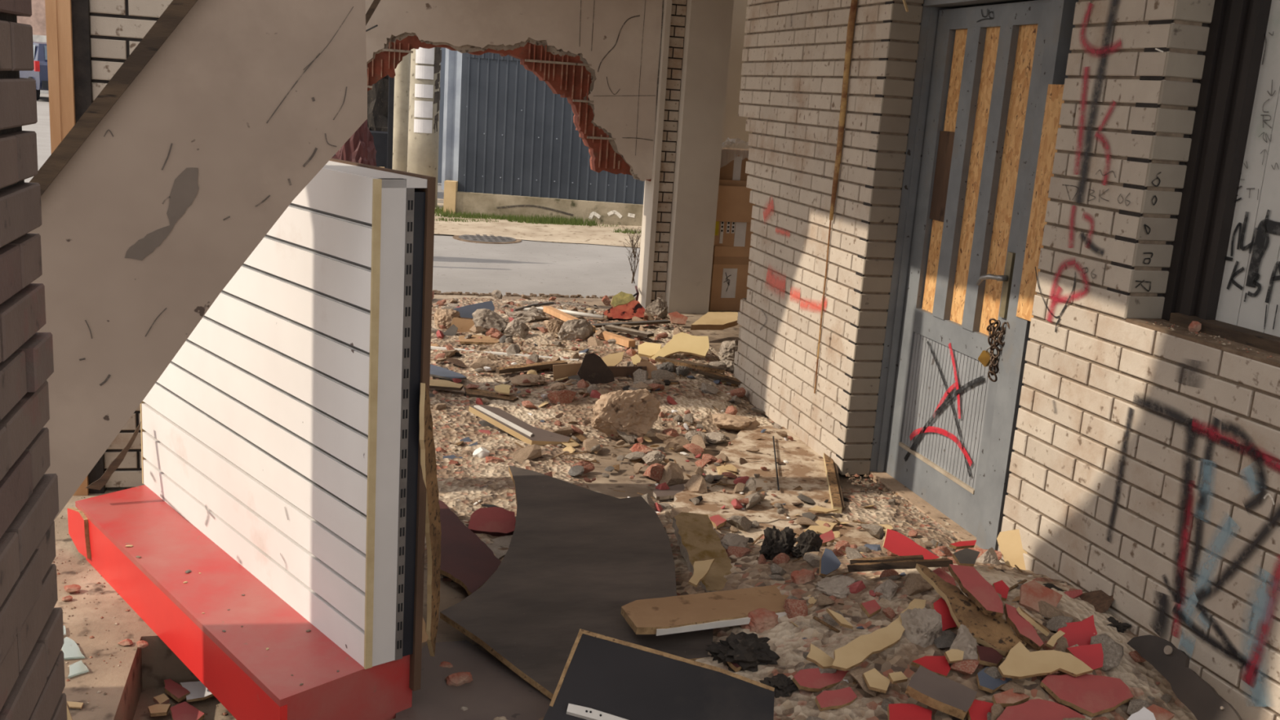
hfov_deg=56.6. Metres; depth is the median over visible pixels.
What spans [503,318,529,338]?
chunk
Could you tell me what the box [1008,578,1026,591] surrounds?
wood sliver
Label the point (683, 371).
chunk
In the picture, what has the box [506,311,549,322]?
chunk
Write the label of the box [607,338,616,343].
fragment
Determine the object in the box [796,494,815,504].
fragment
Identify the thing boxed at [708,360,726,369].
fragment
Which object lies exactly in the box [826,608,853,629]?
shard
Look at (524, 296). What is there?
fragment
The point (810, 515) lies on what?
shard
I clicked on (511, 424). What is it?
plank
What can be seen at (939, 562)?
stick
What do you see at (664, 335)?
fragment
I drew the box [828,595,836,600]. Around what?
fragment
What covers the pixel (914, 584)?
lump
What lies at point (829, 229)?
wire
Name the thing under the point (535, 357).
fragment
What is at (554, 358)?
fragment
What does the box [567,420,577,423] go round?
fragment
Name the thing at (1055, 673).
fragment
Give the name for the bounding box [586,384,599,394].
fragment
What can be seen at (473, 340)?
board
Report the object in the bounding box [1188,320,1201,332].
chip
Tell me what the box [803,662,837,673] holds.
fragment
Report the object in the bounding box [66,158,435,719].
display stand
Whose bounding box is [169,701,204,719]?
shard
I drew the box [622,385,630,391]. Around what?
fragment
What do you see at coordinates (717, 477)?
fragment
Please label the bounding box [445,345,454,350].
fragment
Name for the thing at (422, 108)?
paper notice
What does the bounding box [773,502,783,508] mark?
lump
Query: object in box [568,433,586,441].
fragment
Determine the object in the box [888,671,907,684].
shard
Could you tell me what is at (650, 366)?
shard
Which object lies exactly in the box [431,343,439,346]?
fragment
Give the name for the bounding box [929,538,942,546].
fragment
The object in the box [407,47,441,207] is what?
utility pole
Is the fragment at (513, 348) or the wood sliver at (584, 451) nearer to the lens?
the wood sliver at (584, 451)
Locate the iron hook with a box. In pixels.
[635,285,639,301]
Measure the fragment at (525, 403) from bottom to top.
0.040 m
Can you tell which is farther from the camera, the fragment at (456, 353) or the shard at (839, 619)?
the fragment at (456, 353)
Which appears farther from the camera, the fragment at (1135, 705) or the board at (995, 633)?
the board at (995, 633)
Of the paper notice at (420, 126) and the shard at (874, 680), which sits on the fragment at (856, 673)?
the shard at (874, 680)
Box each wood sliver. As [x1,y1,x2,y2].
[563,451,586,454]
[572,457,599,463]
[716,483,746,485]
[751,533,763,544]
[812,615,839,632]
[821,572,850,577]
[852,520,884,528]
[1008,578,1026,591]
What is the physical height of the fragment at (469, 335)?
0.052 m
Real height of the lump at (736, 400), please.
0.057 m
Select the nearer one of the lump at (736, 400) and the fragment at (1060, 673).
the fragment at (1060, 673)
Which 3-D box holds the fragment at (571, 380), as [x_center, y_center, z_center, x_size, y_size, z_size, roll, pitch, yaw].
[-0.366,0.113,6.324,0.068,0.030,0.036,6,13,9]
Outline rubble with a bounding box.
[424,297,1197,719]
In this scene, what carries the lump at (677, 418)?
on the rubble
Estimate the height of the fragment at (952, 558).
0.026 m
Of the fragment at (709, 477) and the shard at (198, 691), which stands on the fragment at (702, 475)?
the fragment at (709, 477)
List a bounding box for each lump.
[435,352,444,359]
[441,306,457,309]
[469,356,497,371]
[475,368,484,372]
[481,399,488,404]
[485,327,500,336]
[490,289,502,299]
[504,375,511,381]
[527,306,537,311]
[547,390,576,404]
[564,307,578,311]
[572,461,595,473]
[587,309,594,313]
[595,328,604,339]
[601,325,608,331]
[626,361,635,366]
[628,386,639,390]
[632,368,648,382]
[641,450,665,466]
[644,311,653,319]
[645,297,667,318]
[648,465,665,482]
[655,433,674,440]
[659,462,684,486]
[662,437,674,444]
[664,435,689,452]
[674,414,682,422]
[684,430,706,443]
[690,497,699,505]
[705,431,726,444]
[705,631,780,671]
[726,515,752,531]
[731,395,741,404]
[733,482,745,493]
[758,554,766,564]
[759,524,796,560]
[759,673,798,697]
[768,574,784,581]
[772,422,781,429]
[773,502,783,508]
[783,598,808,618]
[786,595,799,599]
[791,528,822,558]
[880,697,893,711]
[888,498,895,505]
[903,573,933,595]
[941,566,949,571]
[955,547,1001,560]
[1013,583,1023,589]
[1037,600,1080,622]
[1045,615,1072,631]
[1089,633,1124,671]
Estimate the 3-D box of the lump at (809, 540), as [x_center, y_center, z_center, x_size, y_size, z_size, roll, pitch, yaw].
[0.558,0.622,3.953,0.087,0.129,0.079,-7,17,-40]
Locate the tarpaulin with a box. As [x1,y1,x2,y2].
[331,119,376,166]
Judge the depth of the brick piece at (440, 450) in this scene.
5.15 m
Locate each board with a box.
[419,382,441,656]
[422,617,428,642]
[429,378,463,391]
[431,300,494,319]
[438,499,500,595]
[440,465,713,699]
[451,317,474,332]
[458,334,499,344]
[463,385,518,402]
[542,628,774,719]
[882,528,939,559]
[915,563,1026,656]
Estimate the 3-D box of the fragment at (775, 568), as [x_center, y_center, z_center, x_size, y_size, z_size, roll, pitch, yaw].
[0.437,0.675,3.795,0.059,0.050,0.044,10,14,24]
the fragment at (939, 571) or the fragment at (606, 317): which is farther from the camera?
the fragment at (606, 317)
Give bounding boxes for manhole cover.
[453,234,521,244]
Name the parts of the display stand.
slat panel, groove rail, panel, panel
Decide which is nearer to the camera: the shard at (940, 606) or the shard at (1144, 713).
the shard at (1144, 713)
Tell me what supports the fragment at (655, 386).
on the rubble
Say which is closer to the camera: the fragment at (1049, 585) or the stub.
the fragment at (1049, 585)
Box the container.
[332,130,387,168]
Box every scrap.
[66,701,83,708]
[481,503,503,508]
[494,383,511,395]
[1106,616,1131,632]
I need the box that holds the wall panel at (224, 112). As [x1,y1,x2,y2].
[27,0,367,519]
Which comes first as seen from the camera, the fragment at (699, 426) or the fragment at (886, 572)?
the fragment at (886, 572)
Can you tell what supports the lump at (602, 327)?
on the rubble
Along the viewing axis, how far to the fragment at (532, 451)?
5.12 m
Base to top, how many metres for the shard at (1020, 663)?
0.058 m
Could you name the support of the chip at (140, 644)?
on the floor at (131, 686)
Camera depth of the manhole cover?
12.40 m
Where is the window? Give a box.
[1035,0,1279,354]
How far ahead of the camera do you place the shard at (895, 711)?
2.99 m
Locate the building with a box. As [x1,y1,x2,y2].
[17,0,46,35]
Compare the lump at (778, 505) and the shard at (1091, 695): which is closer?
the shard at (1091, 695)
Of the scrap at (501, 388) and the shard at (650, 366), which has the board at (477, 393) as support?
the scrap at (501, 388)
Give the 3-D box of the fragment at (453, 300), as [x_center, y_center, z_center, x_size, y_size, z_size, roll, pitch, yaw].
[-1.352,-0.425,8.645,0.036,0.050,0.070,10,14,24]
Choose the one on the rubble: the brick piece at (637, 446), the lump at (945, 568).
the lump at (945, 568)
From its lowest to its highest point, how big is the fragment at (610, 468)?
0.020 m
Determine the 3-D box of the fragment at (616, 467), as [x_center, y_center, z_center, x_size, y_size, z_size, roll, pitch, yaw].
[-0.103,0.464,5.123,0.031,0.015,0.066,3,13,-2]
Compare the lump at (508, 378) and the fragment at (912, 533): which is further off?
the lump at (508, 378)
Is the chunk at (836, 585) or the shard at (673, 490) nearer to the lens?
the chunk at (836, 585)
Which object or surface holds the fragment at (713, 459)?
on the floor plate at (805, 469)
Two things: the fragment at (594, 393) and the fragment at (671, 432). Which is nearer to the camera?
the fragment at (671, 432)
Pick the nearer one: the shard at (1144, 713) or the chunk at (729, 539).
the shard at (1144, 713)
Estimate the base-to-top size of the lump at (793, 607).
0.068 m
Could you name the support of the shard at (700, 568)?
on the piece at (695, 535)
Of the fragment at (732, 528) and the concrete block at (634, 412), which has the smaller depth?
the fragment at (732, 528)
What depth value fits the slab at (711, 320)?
8.02 m
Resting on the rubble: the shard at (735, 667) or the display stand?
the shard at (735, 667)
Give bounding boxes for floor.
[51,294,878,719]
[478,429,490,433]
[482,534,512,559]
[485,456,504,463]
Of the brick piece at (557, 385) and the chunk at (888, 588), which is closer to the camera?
the chunk at (888, 588)
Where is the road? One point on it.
(526, 267)
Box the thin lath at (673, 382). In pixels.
[619,379,679,384]
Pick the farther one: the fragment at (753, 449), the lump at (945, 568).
the fragment at (753, 449)
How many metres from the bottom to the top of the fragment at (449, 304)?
0.052 m
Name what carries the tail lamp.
attached to the car
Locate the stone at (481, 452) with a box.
[472,446,489,457]
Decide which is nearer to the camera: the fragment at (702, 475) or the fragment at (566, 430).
the fragment at (702, 475)
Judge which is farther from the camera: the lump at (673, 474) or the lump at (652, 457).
the lump at (652, 457)
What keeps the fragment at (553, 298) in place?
on the rubble
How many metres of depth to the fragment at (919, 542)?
4.28 m
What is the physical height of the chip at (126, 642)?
0.018 m
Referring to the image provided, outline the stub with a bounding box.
[365,24,377,31]
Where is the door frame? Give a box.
[71,0,106,493]
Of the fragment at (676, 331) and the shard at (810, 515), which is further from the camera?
the fragment at (676, 331)
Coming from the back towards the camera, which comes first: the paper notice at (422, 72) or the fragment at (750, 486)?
the paper notice at (422, 72)
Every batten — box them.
[365,0,380,25]
[542,306,578,321]
[595,329,635,347]
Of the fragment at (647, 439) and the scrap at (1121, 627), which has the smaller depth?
the scrap at (1121, 627)
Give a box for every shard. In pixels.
[61,636,84,659]
[62,625,66,635]
[67,660,88,678]
[164,679,190,702]
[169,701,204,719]
[180,680,213,702]
[467,506,515,536]
[601,351,624,366]
[630,354,641,364]
[636,360,657,378]
[653,483,685,500]
[688,559,714,587]
[709,515,726,529]
[726,661,742,671]
[792,668,848,692]
[801,511,816,520]
[804,520,837,533]
[805,643,834,668]
[808,505,838,513]
[814,686,857,711]
[818,547,840,576]
[819,530,834,546]
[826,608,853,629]
[831,598,925,671]
[860,599,880,617]
[862,667,890,693]
[887,703,932,719]
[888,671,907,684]
[911,656,950,677]
[932,597,956,631]
[944,648,964,663]
[948,540,976,549]
[952,547,979,566]
[966,699,993,719]
[976,645,1003,666]
[976,666,1011,693]
[991,580,1008,600]
[991,688,1030,706]
[996,528,1027,569]
[996,698,1084,719]
[997,641,1093,679]
[1040,674,1133,717]
[1044,630,1065,648]
[1057,614,1097,647]
[1066,643,1103,670]
[1127,706,1155,719]
[1146,704,1174,719]
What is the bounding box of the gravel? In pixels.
[52,321,1276,715]
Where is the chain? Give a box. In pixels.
[986,318,1009,382]
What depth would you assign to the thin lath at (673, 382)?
6.42 m
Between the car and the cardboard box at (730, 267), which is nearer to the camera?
the cardboard box at (730, 267)
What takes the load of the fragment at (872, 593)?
on the rubble
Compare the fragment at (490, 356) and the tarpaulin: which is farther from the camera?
the tarpaulin
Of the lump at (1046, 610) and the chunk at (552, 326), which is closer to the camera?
the lump at (1046, 610)
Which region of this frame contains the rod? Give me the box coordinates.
[772,435,779,490]
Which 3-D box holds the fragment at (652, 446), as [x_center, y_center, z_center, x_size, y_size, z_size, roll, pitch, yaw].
[0.068,0.395,5.471,0.035,0.029,0.056,-5,15,-34]
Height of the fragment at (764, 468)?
0.023 m
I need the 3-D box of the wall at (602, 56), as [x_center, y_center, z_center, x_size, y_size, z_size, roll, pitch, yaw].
[-1.139,-2.230,8.392,2.637,1.791,0.197,1,13,-15]
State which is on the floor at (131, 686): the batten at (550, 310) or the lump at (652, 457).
the lump at (652, 457)
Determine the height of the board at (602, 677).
0.212 m
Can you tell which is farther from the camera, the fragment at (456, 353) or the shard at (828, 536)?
the fragment at (456, 353)
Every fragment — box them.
[431,327,444,333]
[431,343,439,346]
[433,403,446,409]
[435,329,444,338]
[435,358,445,362]
[436,300,444,306]
[438,324,445,328]
[442,349,459,356]
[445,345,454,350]
[446,357,467,368]
[447,303,458,306]
[449,297,457,302]
[452,377,462,382]
[454,351,462,356]
[455,440,463,445]
[464,333,472,338]
[465,383,479,388]
[469,324,480,333]
[475,397,483,404]
[477,346,487,350]
[478,420,494,426]
[483,366,491,370]
[487,352,497,360]
[490,332,503,338]
[499,335,506,342]
[505,337,513,342]
[505,343,519,356]
[511,444,541,462]
[517,391,530,396]
[521,294,531,299]
[521,400,537,408]
[522,377,530,382]
[526,358,535,364]
[527,354,539,362]
[527,369,537,374]
[530,322,546,329]
[536,326,547,333]
[537,400,548,407]
[541,394,547,398]
[543,471,552,476]
[548,296,556,300]
[551,341,561,346]
[551,356,559,360]
[552,426,573,435]
[554,420,561,426]
[555,413,564,418]
[561,440,579,447]
[562,446,575,453]
[564,378,577,383]
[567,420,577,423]
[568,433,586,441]
[568,465,584,475]
[569,352,579,359]
[570,424,583,435]
[571,378,578,384]
[571,435,579,443]
[574,315,585,319]
[577,378,589,387]
[578,348,589,353]
[582,437,599,453]
[583,477,591,482]
[584,420,591,426]
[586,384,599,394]
[587,336,604,346]
[590,390,601,398]
[590,444,600,453]
[592,315,608,320]
[596,389,608,394]
[601,472,608,478]
[604,466,614,471]
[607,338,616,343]
[612,464,619,471]
[616,440,626,445]
[616,454,624,460]
[617,429,634,444]
[618,324,633,328]
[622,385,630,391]
[624,451,645,459]
[626,348,635,356]
[629,458,642,462]
[631,316,644,321]
[631,381,652,390]
[633,462,644,471]
[636,436,643,443]
[639,325,645,331]
[640,356,648,361]
[641,493,656,511]
[642,462,662,476]
[643,436,652,442]
[648,358,656,363]
[648,383,664,391]
[648,444,658,447]
[651,368,675,380]
[654,502,662,511]
[655,482,669,489]
[657,332,668,337]
[657,446,664,451]
[658,326,667,329]
[659,411,664,417]
[659,502,672,509]
[662,428,679,437]
[663,379,671,385]
[666,395,677,404]
[668,311,687,324]
[670,506,690,519]
[672,327,683,334]
[680,452,688,456]
[682,413,693,423]
[682,443,703,455]
[683,422,688,430]
[684,409,690,414]
[685,474,707,493]
[686,375,695,378]
[688,495,702,502]
[690,434,705,448]
[694,458,711,467]
[694,466,703,474]
[695,423,703,431]
[697,473,716,482]
[700,382,718,394]
[702,453,717,464]
[704,474,714,483]
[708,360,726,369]
[713,379,720,383]
[713,475,724,480]
[716,463,737,477]
[717,453,729,462]
[719,480,728,486]
[721,471,737,478]
[724,405,737,414]
[727,546,751,557]
[729,386,746,397]
[729,525,738,533]
[730,498,743,509]
[730,558,737,563]
[733,475,749,484]
[737,497,752,506]
[739,457,747,464]
[744,477,755,491]
[745,446,759,451]
[745,492,759,508]
[746,490,765,501]
[746,537,753,542]
[751,407,764,413]
[751,520,759,527]
[751,555,758,560]
[760,466,767,471]
[769,563,786,575]
[772,552,789,564]
[776,431,787,437]
[777,507,785,514]
[792,485,802,489]
[795,516,819,525]
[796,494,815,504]
[802,651,808,658]
[803,551,822,556]
[803,552,821,567]
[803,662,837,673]
[805,715,824,719]
[807,595,817,604]
[807,603,813,608]
[815,593,835,605]
[822,522,830,527]
[822,610,844,626]
[826,542,834,546]
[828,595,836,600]
[832,530,839,537]
[832,540,850,555]
[845,546,862,559]
[846,580,866,593]
[849,544,857,548]
[849,667,877,697]
[857,545,871,552]
[861,524,884,538]
[865,544,881,551]
[869,589,875,596]
[875,591,883,596]
[879,524,893,533]
[879,539,887,553]
[880,568,898,577]
[880,575,901,580]
[882,606,896,619]
[886,549,897,555]
[908,529,918,536]
[915,537,926,548]
[923,542,933,548]
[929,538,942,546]
[929,547,947,556]
[932,567,955,586]
[933,630,956,648]
[935,545,952,556]
[946,556,957,564]
[949,659,979,675]
[967,592,1001,604]
[977,663,984,668]
[983,666,1002,678]
[986,711,991,719]
[991,703,1004,719]
[999,680,1024,693]
[1012,595,1019,601]
[1018,580,1062,612]
[1032,577,1045,582]
[1035,671,1059,677]
[1037,632,1068,652]
[1042,582,1063,591]
[1042,640,1057,650]
[1055,670,1067,675]
[1062,717,1089,719]
[1063,589,1082,598]
[1079,590,1114,613]
[1091,716,1109,719]
[1126,698,1150,715]
[1128,650,1146,662]
[1146,695,1155,700]
[1160,693,1172,704]
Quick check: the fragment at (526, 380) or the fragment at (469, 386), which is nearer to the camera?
the fragment at (469, 386)
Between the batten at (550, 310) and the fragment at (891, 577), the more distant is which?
the batten at (550, 310)
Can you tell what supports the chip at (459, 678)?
on the floor panel at (495, 691)
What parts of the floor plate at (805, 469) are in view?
timber strip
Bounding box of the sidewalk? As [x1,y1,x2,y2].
[434,198,641,247]
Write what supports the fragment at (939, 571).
on the rubble
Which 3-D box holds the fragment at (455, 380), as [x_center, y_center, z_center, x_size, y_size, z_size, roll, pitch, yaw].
[-0.973,0.110,6.314,0.031,0.032,0.058,13,15,35]
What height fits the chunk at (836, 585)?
0.064 m
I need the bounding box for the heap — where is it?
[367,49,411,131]
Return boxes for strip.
[829,0,857,220]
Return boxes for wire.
[813,220,831,393]
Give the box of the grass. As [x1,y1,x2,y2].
[434,204,641,234]
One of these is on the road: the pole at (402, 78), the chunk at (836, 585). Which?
the pole at (402, 78)
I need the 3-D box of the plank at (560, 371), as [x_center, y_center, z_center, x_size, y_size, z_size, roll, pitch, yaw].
[-0.381,0.065,6.484,0.192,0.109,0.020,1,13,-11]
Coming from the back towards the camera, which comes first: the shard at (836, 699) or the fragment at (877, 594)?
the fragment at (877, 594)
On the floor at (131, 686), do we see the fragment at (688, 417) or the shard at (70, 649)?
the shard at (70, 649)
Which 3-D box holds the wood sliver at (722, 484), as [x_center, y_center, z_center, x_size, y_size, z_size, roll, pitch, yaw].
[0.379,0.516,4.917,0.130,0.020,0.010,7,13,13]
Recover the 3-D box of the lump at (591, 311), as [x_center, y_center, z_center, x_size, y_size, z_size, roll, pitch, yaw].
[-0.344,-0.329,8.283,0.043,0.044,0.089,5,13,6]
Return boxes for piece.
[147,703,170,716]
[153,693,169,703]
[435,447,446,453]
[448,459,458,465]
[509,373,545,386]
[551,382,565,390]
[629,443,653,454]
[672,511,733,592]
[740,608,779,633]
[790,568,815,584]
[1127,634,1242,719]
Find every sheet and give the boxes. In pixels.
[430,364,466,380]
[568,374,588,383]
[577,352,614,384]
[648,332,709,361]
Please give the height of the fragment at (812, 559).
0.045 m
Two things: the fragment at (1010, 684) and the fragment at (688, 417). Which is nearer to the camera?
the fragment at (1010, 684)
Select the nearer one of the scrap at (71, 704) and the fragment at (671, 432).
the scrap at (71, 704)
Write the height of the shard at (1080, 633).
0.091 m
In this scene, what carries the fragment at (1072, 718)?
on the rubble
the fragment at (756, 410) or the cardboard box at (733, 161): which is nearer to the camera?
the fragment at (756, 410)
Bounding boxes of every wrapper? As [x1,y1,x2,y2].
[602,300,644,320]
[609,291,635,307]
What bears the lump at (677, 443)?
on the floor at (131, 686)
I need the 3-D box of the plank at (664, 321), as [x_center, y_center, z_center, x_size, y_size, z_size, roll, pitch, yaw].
[-0.098,-0.229,7.563,0.700,0.023,0.050,-5,16,-36]
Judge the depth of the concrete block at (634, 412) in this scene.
5.54 m
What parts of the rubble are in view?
plastic strip, timber strip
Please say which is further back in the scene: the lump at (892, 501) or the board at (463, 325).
the board at (463, 325)
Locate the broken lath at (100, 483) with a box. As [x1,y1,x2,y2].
[84,422,141,489]
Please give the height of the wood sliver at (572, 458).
0.022 m
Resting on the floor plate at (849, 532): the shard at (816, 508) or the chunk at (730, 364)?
the shard at (816, 508)
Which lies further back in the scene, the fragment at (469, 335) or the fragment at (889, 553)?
the fragment at (469, 335)
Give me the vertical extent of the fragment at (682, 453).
0.019 m
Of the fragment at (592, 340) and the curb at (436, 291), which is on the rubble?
the fragment at (592, 340)
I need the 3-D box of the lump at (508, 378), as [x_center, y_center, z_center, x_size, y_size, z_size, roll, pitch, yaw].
[-0.705,0.101,6.381,0.018,0.034,0.075,-8,18,-43]
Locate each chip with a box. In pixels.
[62,595,72,600]
[63,584,80,592]
[117,639,133,645]
[136,640,148,648]
[439,661,453,667]
[444,671,472,686]
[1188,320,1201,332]
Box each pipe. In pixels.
[513,302,554,311]
[520,306,604,319]
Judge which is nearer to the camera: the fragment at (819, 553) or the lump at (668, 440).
the fragment at (819, 553)
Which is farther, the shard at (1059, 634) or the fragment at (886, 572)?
the fragment at (886, 572)
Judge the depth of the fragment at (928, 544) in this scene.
4.32 m
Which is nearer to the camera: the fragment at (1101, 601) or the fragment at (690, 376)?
the fragment at (1101, 601)
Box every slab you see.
[690,311,737,329]
[711,413,759,431]
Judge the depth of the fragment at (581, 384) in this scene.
6.21 m
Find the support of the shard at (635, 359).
on the rubble
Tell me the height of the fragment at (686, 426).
0.030 m
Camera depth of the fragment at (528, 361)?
6.69 m
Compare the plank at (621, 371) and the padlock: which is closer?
the padlock
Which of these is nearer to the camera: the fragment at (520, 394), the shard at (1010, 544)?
the shard at (1010, 544)
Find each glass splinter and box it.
[443,453,462,458]
[459,436,471,441]
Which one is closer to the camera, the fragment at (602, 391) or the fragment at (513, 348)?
the fragment at (602, 391)
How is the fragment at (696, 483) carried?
on the floor plate at (805, 469)
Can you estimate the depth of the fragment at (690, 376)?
6.58 m
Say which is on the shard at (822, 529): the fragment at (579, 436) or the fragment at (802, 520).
the fragment at (802, 520)
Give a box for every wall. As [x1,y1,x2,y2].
[0,0,66,719]
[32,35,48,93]
[88,0,173,487]
[365,0,664,181]
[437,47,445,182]
[637,0,751,310]
[733,0,924,475]
[997,0,1279,719]
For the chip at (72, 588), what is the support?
on the floor at (131, 686)
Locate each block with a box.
[590,388,660,440]
[601,295,610,306]
[633,378,665,387]
[638,342,661,358]
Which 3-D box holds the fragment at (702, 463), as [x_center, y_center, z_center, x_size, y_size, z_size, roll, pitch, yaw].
[0.276,0.458,5.231,0.074,0.039,0.054,5,13,5]
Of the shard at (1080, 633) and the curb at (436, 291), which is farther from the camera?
the curb at (436, 291)
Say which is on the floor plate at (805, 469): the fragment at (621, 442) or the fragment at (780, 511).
the fragment at (780, 511)
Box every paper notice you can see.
[413,100,432,118]
[413,119,432,133]
[414,84,433,97]
[415,47,434,64]
[415,65,434,79]
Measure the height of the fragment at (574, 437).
0.032 m
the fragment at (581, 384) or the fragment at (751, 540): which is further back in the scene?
the fragment at (581, 384)
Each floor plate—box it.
[665,426,842,533]
[714,515,885,546]
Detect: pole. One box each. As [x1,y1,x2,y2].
[392,53,410,172]
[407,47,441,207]
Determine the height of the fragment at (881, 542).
0.065 m
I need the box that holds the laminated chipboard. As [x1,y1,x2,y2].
[904,665,977,719]
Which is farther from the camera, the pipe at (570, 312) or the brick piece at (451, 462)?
the pipe at (570, 312)
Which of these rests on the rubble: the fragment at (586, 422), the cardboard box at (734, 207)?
the fragment at (586, 422)
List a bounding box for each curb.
[432,289,635,298]
[455,191,643,226]
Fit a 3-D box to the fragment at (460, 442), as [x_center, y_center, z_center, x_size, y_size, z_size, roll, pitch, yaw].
[-0.814,0.381,5.279,0.061,0.044,0.075,2,13,-9]
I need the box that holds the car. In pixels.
[19,41,48,100]
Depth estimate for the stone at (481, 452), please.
5.11 m
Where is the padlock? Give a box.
[977,346,992,366]
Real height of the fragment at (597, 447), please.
0.044 m
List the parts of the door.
panel rail, tongue panel, handle, lock plate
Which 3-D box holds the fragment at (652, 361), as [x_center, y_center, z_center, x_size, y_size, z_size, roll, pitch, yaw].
[0.069,0.012,6.765,0.050,0.036,0.047,-2,14,-27]
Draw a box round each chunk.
[433,308,461,328]
[471,308,509,333]
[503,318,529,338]
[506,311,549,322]
[542,320,564,333]
[557,319,593,340]
[654,361,675,373]
[675,365,689,377]
[717,339,737,361]
[719,359,736,373]
[720,533,749,549]
[814,573,859,598]
[873,578,898,599]
[900,607,942,647]
[948,624,978,665]
[975,547,1000,565]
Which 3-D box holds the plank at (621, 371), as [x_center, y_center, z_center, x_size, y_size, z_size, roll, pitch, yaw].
[-0.076,0.080,6.501,0.232,0.105,0.020,4,13,-1]
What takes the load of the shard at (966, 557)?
on the rubble
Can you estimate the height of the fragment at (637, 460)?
0.042 m
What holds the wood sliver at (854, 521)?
on the floor plate at (849, 532)
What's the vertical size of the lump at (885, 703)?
0.037 m
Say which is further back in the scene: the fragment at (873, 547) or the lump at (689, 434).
the lump at (689, 434)
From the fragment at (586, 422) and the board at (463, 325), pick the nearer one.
the fragment at (586, 422)
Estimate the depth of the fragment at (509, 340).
7.09 m
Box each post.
[44,0,88,495]
[386,69,395,168]
[443,180,457,213]
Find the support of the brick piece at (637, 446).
on the floor at (131, 686)
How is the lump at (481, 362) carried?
on the rubble
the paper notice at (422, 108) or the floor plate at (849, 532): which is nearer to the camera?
the floor plate at (849, 532)
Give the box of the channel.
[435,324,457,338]
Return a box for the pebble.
[460,706,467,711]
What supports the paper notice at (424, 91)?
attached to the utility pole at (422, 148)
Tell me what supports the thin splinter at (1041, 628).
on the fragment at (1045, 647)
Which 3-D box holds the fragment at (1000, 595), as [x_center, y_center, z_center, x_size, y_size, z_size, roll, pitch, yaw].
[0.966,0.679,3.374,0.121,0.070,0.055,11,14,27]
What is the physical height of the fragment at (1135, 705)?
0.046 m
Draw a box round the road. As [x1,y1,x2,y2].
[22,93,639,299]
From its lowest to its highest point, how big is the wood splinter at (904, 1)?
0.064 m
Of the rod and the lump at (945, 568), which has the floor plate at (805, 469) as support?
the rod
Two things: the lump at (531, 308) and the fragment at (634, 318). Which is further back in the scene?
the lump at (531, 308)
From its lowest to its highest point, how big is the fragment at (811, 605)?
0.008 m
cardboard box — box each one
[708,245,751,311]
[714,179,755,246]
[719,147,749,181]
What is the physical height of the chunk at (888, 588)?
0.078 m
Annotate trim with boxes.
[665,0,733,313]
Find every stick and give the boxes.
[847,557,952,572]
[849,555,924,564]
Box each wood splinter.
[62,692,72,719]
[902,0,908,12]
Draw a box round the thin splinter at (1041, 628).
[1016,606,1049,636]
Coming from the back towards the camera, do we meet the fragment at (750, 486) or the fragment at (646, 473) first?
the fragment at (646, 473)
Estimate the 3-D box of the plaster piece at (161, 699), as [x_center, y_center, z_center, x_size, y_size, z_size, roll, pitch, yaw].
[-1.329,0.947,3.307,0.032,0.012,0.050,-8,17,-43]
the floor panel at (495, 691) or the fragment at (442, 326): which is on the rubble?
the fragment at (442, 326)
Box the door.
[866,0,1078,551]
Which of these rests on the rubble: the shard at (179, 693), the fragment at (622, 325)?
the fragment at (622, 325)
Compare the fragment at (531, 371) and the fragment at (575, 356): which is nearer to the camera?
the fragment at (531, 371)
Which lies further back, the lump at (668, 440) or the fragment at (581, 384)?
the fragment at (581, 384)
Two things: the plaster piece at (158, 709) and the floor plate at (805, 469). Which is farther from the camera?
the floor plate at (805, 469)
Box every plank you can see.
[468,404,570,445]
[495,360,567,373]
[552,362,582,380]
[591,319,670,327]
[604,324,653,337]
[608,366,646,377]
[621,584,788,635]
[654,355,724,373]
[697,368,742,385]
[947,564,1003,617]
[1004,603,1044,650]
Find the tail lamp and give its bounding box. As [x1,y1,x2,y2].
[33,60,39,71]
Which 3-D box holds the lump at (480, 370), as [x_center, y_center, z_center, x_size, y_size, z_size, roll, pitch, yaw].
[-0.882,0.055,6.561,0.070,0.027,0.032,13,16,36]
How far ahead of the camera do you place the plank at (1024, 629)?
3.20 m
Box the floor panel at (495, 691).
[395,640,551,719]
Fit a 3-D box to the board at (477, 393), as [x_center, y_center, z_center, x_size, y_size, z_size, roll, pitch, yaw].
[-0.789,0.178,6.051,0.357,0.015,0.121,11,14,28]
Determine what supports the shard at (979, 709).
on the rubble
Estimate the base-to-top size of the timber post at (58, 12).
2.700 m
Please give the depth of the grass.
13.88 m
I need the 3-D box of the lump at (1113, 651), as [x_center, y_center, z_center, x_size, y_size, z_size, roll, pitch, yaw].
[1.251,0.789,3.204,0.094,0.076,0.114,10,14,24]
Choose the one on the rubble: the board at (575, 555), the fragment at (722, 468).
the board at (575, 555)
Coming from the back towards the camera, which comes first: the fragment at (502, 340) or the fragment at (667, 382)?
the fragment at (502, 340)
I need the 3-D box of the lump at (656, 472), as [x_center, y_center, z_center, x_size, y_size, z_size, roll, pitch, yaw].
[0.083,0.476,5.038,0.058,0.095,0.153,10,14,24]
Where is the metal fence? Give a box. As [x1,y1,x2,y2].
[441,48,644,204]
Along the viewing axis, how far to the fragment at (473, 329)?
7.31 m
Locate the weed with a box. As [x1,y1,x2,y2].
[621,224,641,283]

